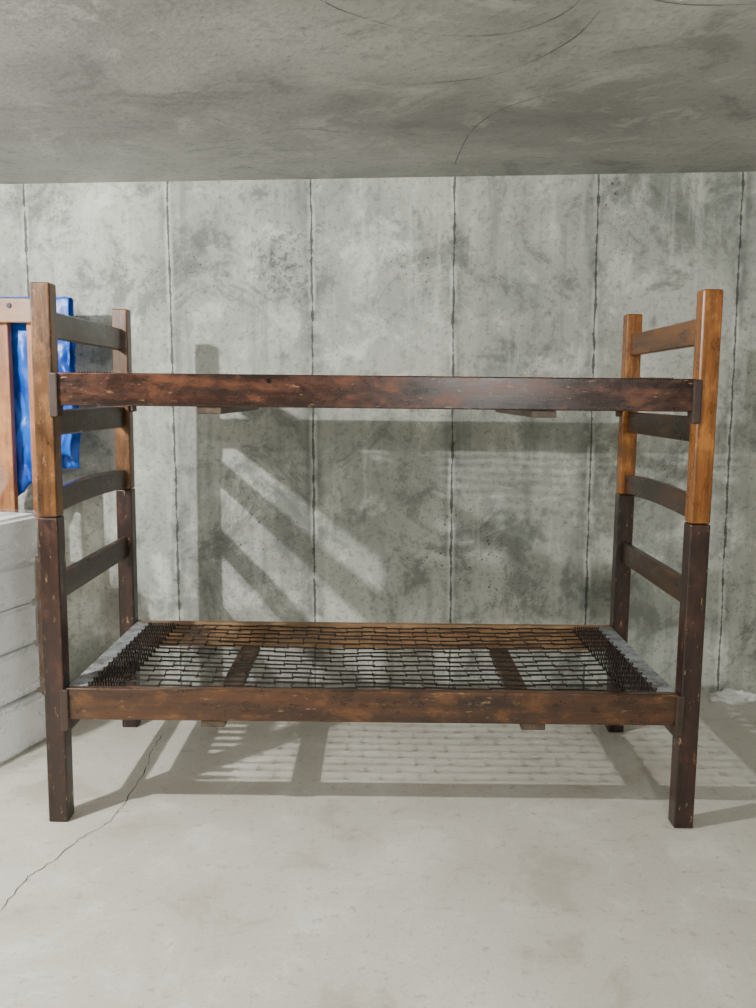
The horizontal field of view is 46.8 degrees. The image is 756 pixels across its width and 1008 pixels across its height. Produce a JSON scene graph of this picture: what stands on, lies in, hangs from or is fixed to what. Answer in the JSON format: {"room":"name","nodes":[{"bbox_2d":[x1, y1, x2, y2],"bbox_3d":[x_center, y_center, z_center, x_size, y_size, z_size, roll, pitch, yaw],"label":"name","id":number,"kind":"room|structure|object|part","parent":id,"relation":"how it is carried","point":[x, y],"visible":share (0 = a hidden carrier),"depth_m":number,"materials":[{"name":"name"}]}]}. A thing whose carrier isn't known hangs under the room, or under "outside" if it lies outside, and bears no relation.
{"room":"underground bunker","nodes":[
{"label":"underground bunker","id":0,"kind":"room"},
{"bbox_2d":[0,172,755,693],"bbox_3d":[0.004,-0.430,3.993,6.600,2.600,0.150,1,7,0],"label":"wall","id":1,"kind":"structure","parent":0,"point":[265,513],"depth_m":3.92,"materials":[{"name":"concrete"}]},
{"bbox_2d":[0,693,755,1007],"bbox_3d":[-0.014,1.328,0.891,6.600,0.120,6.640,1,7,0],"label":"floor","id":2,"kind":"structure","parent":0,"point":[249,864],"depth_m":2.53,"materials":[{"name":"concrete"}]},
{"bbox_2d":[0,298,43,694],"bbox_3d":[-1.720,0.031,3.646,0.800,1.735,0.156,1,7,0],"label":"frame","id":3,"kind":"object","parent":2,"relation":"on","point":[12,310],"visible":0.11,"depth_m":3.57,"materials":[{"name":"brown wood"}]},
{"bbox_3d":[-1.543,0.072,3.634,0.085,1.660,0.040,1,7,0],"label":"post","id":4,"kind":"part","parent":3,"relation":"part of","materials":[{"name":"brown wood"}]},
{"bbox_3d":[-1.732,-0.776,3.490,0.760,0.095,0.034,1,7,0],"label":"rail","id":5,"kind":"part","parent":3,"relation":"part of","materials":[{"name":"brown wood"}]},
{"bbox_3d":[-1.396,0.074,3.634,0.060,1.660,0.040,1,7,0],"label":"post","id":6,"kind":"part","parent":3,"relation":"part of","materials":[{"name":"brown wood"}]},
{"bbox_3d":[-1.741,0.110,3.601,0.760,0.090,0.034,1,7,0],"label":"rail","id":7,"kind":"part","parent":3,"relation":"part of","materials":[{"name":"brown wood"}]},
{"bbox_3d":[-1.748,0.774,3.684,0.760,0.090,0.034,1,7,0],"label":"rail","id":8,"kind":"part","parent":3,"relation":"part of","materials":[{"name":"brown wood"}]},
{"bbox_2d":[0,296,80,495],"bbox_3d":[-1.464,-0.437,3.656,0.405,0.848,0.118,1,7,0],"label":"tarp","id":9,"kind":"object","parent":3,"relation":"hanging from","point":[70,443],"visible":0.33,"depth_m":3.62,"materials":[{"name":"blue plastic"}]},
{"bbox_2d":[0,512,45,763],"bbox_3d":[-1.629,0.347,3.163,0.549,1.230,0.692,3,7,15],"label":"packaging","id":10,"kind":"object","parent":2,"relation":"on","point":[22,710],"visible":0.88,"depth_m":3.30,"materials":[{"name":"white wood"}]},
{"bbox_2d":[2,735,161,907],"bbox_3d":[-0.924,1.003,2.917,0.161,0.001,1.207,1,7,0],"label":"crack","id":11,"kind":"object","parent":2,"relation":"on","point":[161,735],"depth_m":2.70,"materials":[{"name":"grey concrete"}]},
{"bbox_2d":[29,282,723,827],"bbox_3d":[-0.013,0.138,3.116,2.063,1.690,0.868,1,7,0],"label":"bunk bed","id":12,"kind":"object","parent":2,"relation":"on","point":[95,694],"visible":1,"depth_m":2.75,"materials":[{"name":"brown wood"}]},
{"bbox_3d":[-1.009,-0.312,2.659,0.060,0.704,0.060,1,7,0],"label":"post","id":13,"kind":"part","parent":12,"relation":"part of","materials":[{"name":"brown wood"}]},
{"bbox_3d":[-1.018,0.527,2.764,0.062,0.984,0.062,1,7,0],"label":"post","id":14,"kind":"part","parent":12,"relation":"part of","materials":[{"name":"brown wood"}]},
{"bbox_3d":[-1.008,-0.412,3.455,0.060,0.704,0.060,1,7,0],"label":"post","id":15,"kind":"part","parent":12,"relation":"part of","materials":[{"name":"brown wood"}]},
{"bbox_3d":[-1.016,0.427,3.560,0.062,0.984,0.062,1,7,0],"label":"post","id":16,"kind":"part","parent":12,"relation":"part of","materials":[{"name":"brown wood"}]},
{"bbox_3d":[-0.018,0.639,2.767,1.931,0.102,0.030,1,7,0],"label":"rail","id":17,"kind":"part","parent":12,"relation":"part of","materials":[{"name":"brown wood"}]},
{"bbox_3d":[-0.017,0.538,3.574,1.931,0.102,0.030,1,7,0],"label":"rail","id":18,"kind":"part","parent":12,"relation":"part of","materials":[{"name":"brown wood"}]},
{"bbox_3d":[-0.008,-0.339,2.644,1.931,0.099,0.030,1,7,0],"label":"rail","id":19,"kind":"part","parent":12,"relation":"part of","materials":[{"name":"brown wood"}]},
{"bbox_3d":[0.984,0.449,3.560,0.062,0.984,0.062,1,7,0],"label":"post","id":20,"kind":"part","parent":12,"relation":"part of","materials":[{"name":"brown wood"}]},
{"bbox_3d":[0.993,-0.391,3.455,0.060,0.704,0.060,1,7,0],"label":"post","id":21,"kind":"part","parent":12,"relation":"part of","materials":[{"name":"brown wood"}]},
{"bbox_3d":[0.983,0.548,2.764,0.062,0.984,0.062,1,7,0],"label":"post","id":22,"kind":"part","parent":12,"relation":"part of","materials":[{"name":"brown wood"}]},
{"bbox_3d":[0.992,-0.291,2.659,0.060,0.704,0.060,1,7,0],"label":"post","id":23,"kind":"part","parent":12,"relation":"part of","materials":[{"name":"brown wood"}]},
{"bbox_2d":[708,687,755,704],"bbox_3d":[1.624,0.867,3.976,0.239,0.063,0.121,1,7,0],"label":"paper","id":24,"kind":"object","parent":2,"relation":"on","point":[729,696],"visible":1,"depth_m":3.94,"materials":[{"name":"white paper"}]},
{"bbox_2d":[0,0,755,183],"bbox_3d":[0.012,-1.120,0.611,6.600,0.373,6.690,1,7,0],"label":"ceiling","id":25,"kind":"structure","parent":0,"point":[92,91],"depth_m":2.68,"materials":[{"name":"concrete"}]},
{"bbox_2d":[321,0,579,35],"bbox_3d":[0.175,-1.217,2.184,0.636,0.017,0.236,1,7,0],"label":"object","id":26,"kind":"structure","parent":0,"point":[321,0],"depth_m":2.20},
{"bbox_2d":[455,96,538,162],"bbox_3d":[0.415,-1.344,3.171,0.204,0.005,0.800,1,7,0],"label":"crack","id":27,"kind":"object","parent":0,"point":[538,96],"depth_m":3.07,"materials":[{"name":"grey concrete"}]},
{"bbox_2d":[436,11,599,82],"bbox_3d":[0.357,-1.247,2.401,0.387,0.010,0.488,1,7,0],"label":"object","id":28,"kind":"structure","parent":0,"point":[599,11],"depth_m":2.42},
{"bbox_2d":[656,0,746,5],"bbox_3d":[0.735,-1.215,2.092,0.383,0.010,0.098,1,7,0],"label":"crack","id":29,"kind":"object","parent":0,"point":[656,0],"depth_m":2.13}
]}

